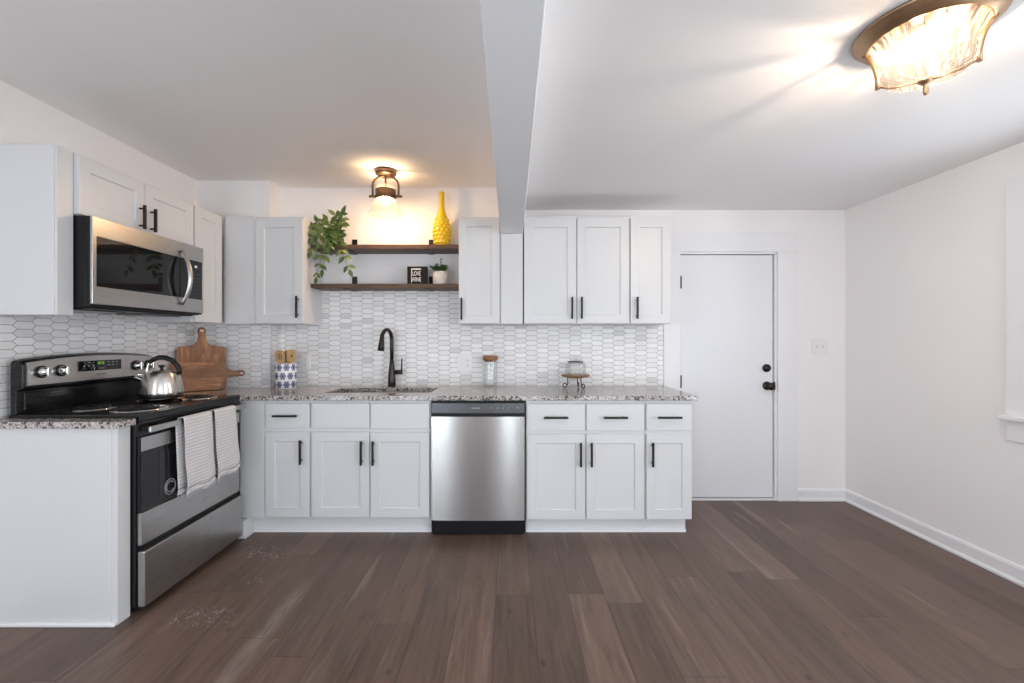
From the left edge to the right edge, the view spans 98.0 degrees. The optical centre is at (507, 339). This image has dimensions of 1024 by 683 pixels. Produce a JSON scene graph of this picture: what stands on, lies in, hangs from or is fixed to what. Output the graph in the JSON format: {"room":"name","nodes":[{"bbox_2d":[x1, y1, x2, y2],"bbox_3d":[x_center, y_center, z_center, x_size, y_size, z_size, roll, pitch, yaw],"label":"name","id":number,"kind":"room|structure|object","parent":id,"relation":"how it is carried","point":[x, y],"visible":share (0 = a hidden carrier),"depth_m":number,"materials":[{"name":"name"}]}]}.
{"room":"kitchen","nodes":[
{"label":"kitchen","id":0,"kind":"room"},
{"bbox_2d":[0,80,196,321],"bbox_3d":[-2.390,0.035,0.483,0.120,2.450,6.007,0,0,0],"label":"wall","id":1,"kind":"structure","parent":0,"point":[24,119],"depth_m":2.40,"materials":[{"name":"paint"}]},
{"bbox_2d":[0,144,72,315],"bbox_3d":[-2.180,-0.496,2.043,0.290,0.768,0.080,0,0,0],"label":"upper cabinet","id":2,"kind":"object","parent":1,"relation":"attached to","point":[36,180],"visible":1,"depth_m":2.00,"materials":[{"name":"paint"}]},
{"bbox_2d":[0,312,196,417],"bbox_3d":[-2.326,0.102,2.612,0.008,0.545,1.425,0,0,0],"label":"backsplash","id":3,"kind":"structure","parent":1,"relation":"attached to","point":[21,337],"depth_m":2.42,"materials":[{"name":"tile"}]},
{"bbox_2d":[73,152,192,245],"bbox_3d":[-2.152,-0.734,2.471,0.346,0.292,0.768,0,0,0],"label":"upper cabinet","id":4,"kind":"object","parent":1,"relation":"attached to","point":[102,191],"visible":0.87,"depth_m":2.36,"materials":[{"name":"paint"}]},
{"bbox_2d":[73,215,202,316],"bbox_3d":[-2.100,-0.362,2.471,0.436,0.441,0.763,0,0,0],"label":"microwave","id":5,"kind":"object","parent":4,"relation":"attached to","point":[119,269],"visible":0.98,"depth_m":2.32,"materials":[{"name":"silver metal"}]},
{"bbox_2d":[146,203,221,323],"bbox_3d":[-2.170,-0.493,3.006,0.310,0.763,0.298,0,0,0],"label":"upper cabinet","id":6,"kind":"object","parent":1,"relation":"attached to","point":[207,225],"visible":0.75,"depth_m":3.01,"materials":[{"name":"paint"}]},
{"bbox_2d":[197,181,279,494],"bbox_3d":[-2.058,0.035,3.410,0.545,2.450,0.154,0,0,0],"label":"wall","id":7,"kind":"structure","parent":0,"point":[221,198],"depth_m":3.33,"materials":[{"name":"paint"}]},
{"bbox_2d":[197,325,268,387],"bbox_3d":[-2.050,0.132,3.329,0.545,0.487,0.008,0,0,0],"label":"backsplash","id":8,"kind":"structure","parent":7,"relation":"attached to","point":[247,346],"depth_m":3.33,"materials":[{"name":"tile"}]},
{"bbox_2d":[269,324,270,387],"bbox_3d":[-1.778,0.124,3.324,0.009,0.472,0.009,0,0,0],"label":"trim","id":9,"kind":"structure","parent":7,"relation":"attached to","point":[269,324],"depth_m":3.32,"materials":[{"name":"paint"}]},
{"bbox_2d":[271,325,280,386],"bbox_3d":[-1.781,0.132,3.402,0.008,0.487,0.154,0,0,0],"label":"backsplash","id":10,"kind":"structure","parent":7,"relation":"attached to","point":[275,329],"depth_m":3.39,"materials":[{"name":"tile"}]},
{"bbox_2d":[0,0,496,187],"bbox_3d":[-1.254,-1.240,0.543,2.392,0.100,6.127,0,0,0],"label":"ceiling","id":11,"kind":"structure","parent":0,"point":[284,93],"depth_m":2.04,"materials":[{"name":"paint"}]},
{"bbox_2d":[369,167,401,204],"bbox_3d":[-0.862,-1.032,3.135,0.250,0.316,0.250,0,0,0],"label":"ceiling lamp","id":12,"kind":"object","parent":11,"relation":"attached to","point":[386,195],"visible":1,"depth_m":3.11,"materials":[{"name":"brown metal"}]},
{"bbox_2d":[480,0,545,233],"bbox_3d":[0.024,-1.023,0.543,0.172,0.534,5.887,0,0,0],"label":"beam","id":13,"kind":"structure","parent":11,"relation":"attached to","point":[512,29],"depth_m":1.35,"materials":[{"name":"paint"}]},
{"bbox_2d":[0,500,1023,682],"bbox_3d":[0.157,1.310,0.633,5.213,0.100,6.307,0,0,0],"label":"floor","id":14,"kind":"structure","parent":0,"point":[751,591],"depth_m":2.04,"materials":[{"name":"brown wood"}]},
{"bbox_2d":[0,426,129,626],"bbox_3d":[-2.023,0.826,1.986,0.603,0.869,0.086,0,0,0],"label":"base cabinet","id":15,"kind":"object","parent":14,"relation":"on","point":[65,493],"visible":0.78,"depth_m":1.96,"materials":[{"name":"paint"}]},
{"bbox_2d":[0,418,135,428],"bbox_3d":[-2.010,0.375,1.986,0.625,0.030,0.091,0,0,0],"label":"countertop","id":16,"kind":"structure","parent":15,"relation":"on","point":[5,423],"depth_m":1.94,"materials":[{"name":"stone"}]},
{"bbox_2d":[8,352,245,610],"bbox_3d":[-1.975,0.665,2.417,0.670,1.189,0.761,0,0,0],"label":"range","id":17,"kind":"object","parent":14,"relation":"on","point":[171,536],"visible":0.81,"depth_m":2.22,"materials":[{"name":"silver metal"}]},
{"bbox_2d":[8,395,239,421],"bbox_3d":[-1.986,0.363,2.417,0.608,0.034,0.761,0,0,0],"label":"cooktop","id":18,"kind":"object","parent":17,"relation":"in","point":[123,406],"depth_m":2.24,"materials":[{"name":"black glass"}]},
{"bbox_2d":[134,355,184,399],"bbox_3d":[-1.992,0.211,2.560,0.212,0.242,0.212,0,0,26],"label":"kettle","id":19,"kind":"object","parent":17,"relation":"on","point":[162,383],"visible":1,"depth_m":2.50,"materials":[{"name":"silver metal"}]},
{"bbox_2d":[175,411,215,496],"bbox_3d":[-1.645,0.604,2.355,0.043,0.424,0.258,0,0,0],"label":"dish towel","id":20,"kind":"object","parent":17,"relation":"hanging from","point":[194,438],"visible":1,"depth_m":2.32,"materials":[{"name":"white fabric"}]},
{"bbox_2d":[209,405,239,481],"bbox_3d":[-1.645,0.599,2.595,0.043,0.414,0.238,0,0,0],"label":"dish towel","id":21,"kind":"object","parent":17,"relation":"hanging from","point":[225,434],"visible":0.93,"depth_m":2.57,"materials":[{"name":"white fabric"}]},
{"bbox_2d":[237,401,314,538],"bbox_3d":[-1.498,0.826,3.143,0.455,0.869,0.655,0,0,0],"label":"base cabinet","id":22,"kind":"object","parent":14,"relation":"on","point":[276,436],"visible":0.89,"depth_m":2.87,"materials":[{"name":"paint"}]},
{"bbox_2d":[312,401,430,531],"bbox_3d":[-0.885,0.826,3.149,0.770,0.869,0.642,0,0,0],"label":"base cabinet","id":23,"kind":"object","parent":14,"relation":"on","point":[371,460],"visible":0.99,"depth_m":2.87,"materials":[{"name":"paint"}]},
{"bbox_2d":[431,401,524,533],"bbox_3d":[-0.192,0.823,3.147,0.608,0.862,0.587,0,0,0],"label":"dishwasher","id":24,"kind":"object","parent":14,"relation":"on","point":[478,447],"visible":0.99,"depth_m":2.86,"materials":[{"name":"silver metal"}]},
{"bbox_2d":[525,401,643,531],"bbox_3d":[0.500,0.826,3.149,0.768,0.869,0.642,0,0,0],"label":"base cabinet","id":25,"kind":"object","parent":14,"relation":"on","point":[584,460],"visible":0.97,"depth_m":2.87,"materials":[{"name":"paint"}]},
{"bbox_2d":[184,386,697,400],"bbox_3d":[-0.555,0.375,3.141,3.534,0.030,0.676,0,0,0],"label":"countertop","id":26,"kind":"structure","parent":25,"relation":"on","point":[301,393],"depth_m":2.91,"materials":[{"name":"stone"}]},
{"bbox_2d":[176,327,226,388],"bbox_3d":[-2.179,0.135,3.169,0.292,0.448,0.064,0,0,-39],"label":"cutting board","id":27,"kind":"object","parent":26,"relation":"on","point":[201,350],"visible":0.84,"depth_m":3.17,"materials":[{"name":"brown wood"}]},
{"bbox_2d":[170,361,244,391],"bbox_3d":[-2.115,0.256,3.147,0.442,0.204,0.045,0,0,-39],"label":"cutting board","id":28,"kind":"object","parent":26,"relation":"on","point":[200,375],"visible":0.83,"depth_m":3.12,"materials":[{"name":"brown wood"}]},
{"bbox_2d":[274,363,296,388],"bbox_3d":[-1.640,0.268,3.285,0.150,0.184,0.150,0,0,0],"label":"utensil crock","id":29,"kind":"object","parent":26,"relation":"on","point":[285,375],"visible":0.94,"depth_m":3.22,"materials":[{"name":"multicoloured ceramic"}]},
{"bbox_2d":[275,350,284,363],"bbox_3d":[-1.679,0.212,3.285,0.076,0.268,0.030,0,0,0],"label":"wooden utensil","id":30,"kind":"object","parent":29,"relation":"in","point":[279,354],"visible":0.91,"depth_m":3.27,"materials":[{"name":"brown wood"}]},
{"bbox_2d":[284,350,289,363],"bbox_3d":[-1.638,0.213,3.314,0.068,0.265,0.020,0,0,0],"label":"wooden utensil","id":31,"kind":"object","parent":29,"relation":"in","point":[285,351],"visible":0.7,"depth_m":3.31,"materials":[{"name":"brown wood"}]},
{"bbox_2d":[286,350,295,363],"bbox_3d":[-1.597,0.210,3.287,0.072,0.272,0.022,0,0,0],"label":"wooden utensil","id":32,"kind":"object","parent":29,"relation":"in","point":[291,354],"visible":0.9,"depth_m":3.28,"materials":[{"name":"brown wood"}]},
{"bbox_2d":[339,392,430,392],"bbox_3d":[-0.884,0.485,3.165,0.731,0.190,0.360,0,0,0],"label":"sink","id":33,"kind":"object","parent":26,"relation":"in","point":[339,392],"visible":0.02,"depth_m":3.32,"materials":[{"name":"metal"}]},
{"bbox_2d":[377,328,402,386],"bbox_3d":[-0.881,0.136,3.331,0.116,0.447,0.198,0,0,16],"label":"faucet","id":34,"kind":"object","parent":26,"relation":"on","point":[391,374],"visible":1,"depth_m":3.38,"materials":[{"name":"black metal"}]},
{"bbox_2d":[483,355,497,361],"bbox_3d":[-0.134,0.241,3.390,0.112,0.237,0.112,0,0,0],"label":"lid","id":35,"kind":"object","parent":26,"relation":"on","point":[489,358],"visible":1,"depth_m":3.35,"materials":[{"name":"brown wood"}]},
{"bbox_2d":[561,373,589,388],"bbox_3d":[0.500,0.308,3.300,0.214,0.098,0.214,0,0,0],"label":"cake stand","id":36,"kind":"object","parent":26,"relation":"on","point":[568,375],"visible":1,"depth_m":3.25,"materials":[{"name":"brown wood"}]},
{"bbox_2d":[642,401,691,531],"bbox_3d":[1.036,0.826,3.149,0.302,0.869,0.642,0,0,0],"label":"base cabinet","id":37,"kind":"object","parent":14,"relation":"on","point":[667,424],"visible":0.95,"depth_m":2.87,"materials":[{"name":"paint"}]},
{"bbox_2d":[692,497,776,499],"bbox_3d":[1.724,1.254,3.535,0.761,0.012,0.104,0,0,0],"label":"threshold","id":38,"kind":"object","parent":14,"relation":"on","point":[693,498],"visible":0.43,"depth_m":3.49,"materials":[{"name":"paint"}]},
{"bbox_2d":[280,188,844,487],"bbox_3d":[0.157,-0.015,3.547,5.213,2.550,0.120,0,0,0],"label":"wall","id":39,"kind":"structure","parent":0,"point":[408,220],"depth_m":3.49,"materials":[{"name":"paint"}]},
{"bbox_2d":[224,217,321,324],"bbox_3d":[-1.743,-0.493,3.302,0.574,0.763,0.356,0,0,0],"label":"upper cabinet","id":40,"kind":"object","parent":39,"relation":"attached to","point":[268,270],"visible":0.98,"depth_m":3.17,"materials":[{"name":"paint"}]},
{"bbox_2d":[311,240,458,254],"bbox_3d":[-0.904,-0.723,3.383,1.101,0.118,0.206,0,0,0],"label":"wall shelf","id":41,"kind":"object","parent":39,"relation":"attached to","point":[354,249],"visible":0.84,"depth_m":3.31,"materials":[{"name":"brown wood"}]},
{"bbox_2d":[307,205,355,284],"bbox_3d":[-1.299,-0.692,3.261,0.298,0.598,0.272,0,0,43],"label":"trailing plant","id":42,"kind":"object","parent":41,"relation":"on","point":[332,235],"visible":0.99,"depth_m":3.24,"materials":[{"name":"green plant"}]},
{"bbox_2d":[432,191,450,244],"bbox_3d":[-0.503,-0.910,3.375,0.144,0.418,0.144,0,0,0],"label":"vase","id":43,"kind":"object","parent":41,"relation":"on","point":[441,235],"visible":0.91,"depth_m":3.33,"materials":[{"name":"yellow ceramic"}]},
{"bbox_2d":[311,276,458,290],"bbox_3d":[-0.904,-0.434,3.383,1.101,0.118,0.206,0,0,0],"label":"wall shelf","id":44,"kind":"object","parent":39,"relation":"attached to","point":[354,286],"visible":0.84,"depth_m":3.28,"materials":[{"name":"brown wood"}]},
{"bbox_2d":[407,266,427,283],"bbox_3d":[-0.674,-0.477,3.317,0.148,0.130,0.036,0,0,0],"label":"block sign","id":45,"kind":"object","parent":44,"relation":"on","point":[415,274],"visible":0.99,"depth_m":3.30,"materials":[{"name":"black paint"}]},
{"bbox_2d":[430,258,447,283],"bbox_3d":[-0.518,-0.513,3.350,0.159,0.202,0.168,0,0,0],"label":"potted plant","id":46,"kind":"object","parent":44,"relation":"on","point":[440,276],"visible":0.98,"depth_m":3.30,"materials":[{"name":"green plant"}]},
{"bbox_2d":[281,291,662,385],"bbox_3d":[-0.284,-0.003,3.483,3.002,0.755,0.008,0,0,0],"label":"backsplash","id":47,"kind":"structure","parent":39,"relation":"attached to","point":[428,335],"depth_m":3.48,"materials":[{"name":"tile"}]},
{"bbox_2d":[301,354,310,369],"bbox_3d":[-1.580,0.175,3.475,0.075,0.122,0.008,0,0,0],"label":"outlet plate","id":48,"kind":"object","parent":47,"relation":"attached to","point":[305,358],"visible":1,"depth_m":3.47,"materials":[{"name":"plastic"}]},
{"bbox_2d":[457,354,471,370],"bbox_3d":[-0.338,0.183,3.470,0.116,0.132,0.017,0,0,0],"label":"outlet plate","id":49,"kind":"object","parent":47,"relation":"attached to","point":[464,361],"visible":1,"depth_m":3.47,"materials":[{"name":"plastic"}]},
{"bbox_2d":[459,217,500,324],"bbox_3d":[-0.202,-0.493,3.302,0.300,0.763,0.356,0,0,0],"label":"upper cabinet","id":50,"kind":"object","parent":39,"relation":"attached to","point":[479,237],"visible":0.94,"depth_m":3.17,"materials":[{"name":"paint"}]},
{"bbox_2d":[501,234,522,324],"bbox_3d":[0.028,-0.433,3.324,0.155,0.642,0.312,0,0,0],"label":"upper cabinet","id":51,"kind":"object","parent":39,"relation":"attached to","point":[511,244],"visible":1,"depth_m":3.17,"materials":[{"name":"paint"}]},
{"bbox_2d":[522,216,628,324],"bbox_3d":[0.488,-0.496,3.302,0.751,0.768,0.356,0,0,0],"label":"upper cabinet","id":52,"kind":"object","parent":39,"relation":"attached to","point":[576,268],"visible":0.98,"depth_m":3.17,"materials":[{"name":"paint"}]},
{"bbox_2d":[624,216,670,324],"bbox_3d":[1.014,-0.496,3.302,0.296,0.768,0.356,0,0,0],"label":"upper cabinet","id":53,"kind":"object","parent":39,"relation":"attached to","point":[649,236],"visible":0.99,"depth_m":3.16,"materials":[{"name":"paint"}]},
{"bbox_2d":[680,255,775,496],"bbox_3d":[1.719,0.288,3.482,0.750,1.904,0.120,0,0,0],"label":"door","id":54,"kind":"structure","parent":39,"relation":"in","point":[726,301],"depth_m":3.50,"materials":[{"name":"paint"}]},
{"bbox_2d":[663,232,797,500],"bbox_3d":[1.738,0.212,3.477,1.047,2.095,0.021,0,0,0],"label":"trim","id":55,"kind":"structure","parent":39,"relation":"attached to","point":[785,244],"depth_m":3.47,"materials":[{"name":"paint"}]},
{"bbox_2d":[812,339,827,353],"bbox_3d":[2.440,0.055,3.478,0.122,0.124,0.017,0,0,0],"label":"switch plate","id":56,"kind":"object","parent":39,"relation":"attached to","point":[819,346],"visible":1,"depth_m":3.48,"materials":[{"name":"plastic"}]},
{"bbox_2d":[798,488,844,500],"bbox_3d":[2.453,1.213,3.475,0.381,0.094,0.024,0,0,0],"label":"baseboard","id":57,"kind":"structure","parent":39,"relation":"attached to","point":[804,494],"depth_m":3.47,"materials":[{"name":"paint"}]},
{"bbox_2d":[525,0,1023,209],"bbox_3d":[1.435,-1.064,0.543,2.657,0.100,6.127,0,0,0],"label":"ceiling","id":58,"kind":"structure","parent":0,"point":[641,104],"depth_m":1.97,"materials":[{"name":"paint"}]},
{"bbox_2d":[852,0,1012,95],"bbox_3d":[1.352,-0.902,1.440,0.378,0.224,0.378,0,0,0],"label":"ceiling lamp","id":59,"kind":"object","parent":58,"relation":"attached to","point":[915,32],"visible":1,"depth_m":1.39,"materials":[{"name":"white glass"}]},
{"bbox_2d":[914,24,925,40],"bbox_3d":[1.301,-0.969,1.405,0.032,0.034,0.031,0,0,0],"label":"bulb","id":60,"kind":"object","parent":59,"relation":"attached to","point":[918,27],"depth_m":1.40,"materials":[{"name":"glass"}]},
{"bbox_2d":[925,39,937,54],"bbox_3d":[1.403,-0.969,1.475,0.032,0.034,0.031,0,0,0],"label":"bulb","id":61,"kind":"object","parent":59,"relation":"attached to","point":[934,41],"depth_m":1.46,"materials":[{"name":"glass"}]},
{"bbox_2d":[845,142,1023,566],"bbox_3d":[2.703,0.123,0.483,0.120,2.274,6.007,0,0,0],"label":"wall","id":62,"kind":"structure","parent":0,"point":[926,442],"depth_m":2.74,"materials":[{"name":"paint"}]},
{"bbox_2d":[845,488,1023,587],"bbox_3d":[2.631,1.213,0.543,0.024,0.094,5.887,0,0,0],"label":"baseboard","id":63,"kind":"structure","parent":62,"relation":"attached to","point":[1013,572],"depth_m":2.68,"materials":[{"name":"paint"}]},
{"bbox_2d":[997,175,1023,442],"bbox_3d":[2.668,-0.155,1.726,0.150,1.370,1.270,0,0,0],"label":"window","id":64,"kind":"structure","parent":62,"relation":"in","point":[1014,416],"depth_m":2.30,"materials":[{"name":"paint"}]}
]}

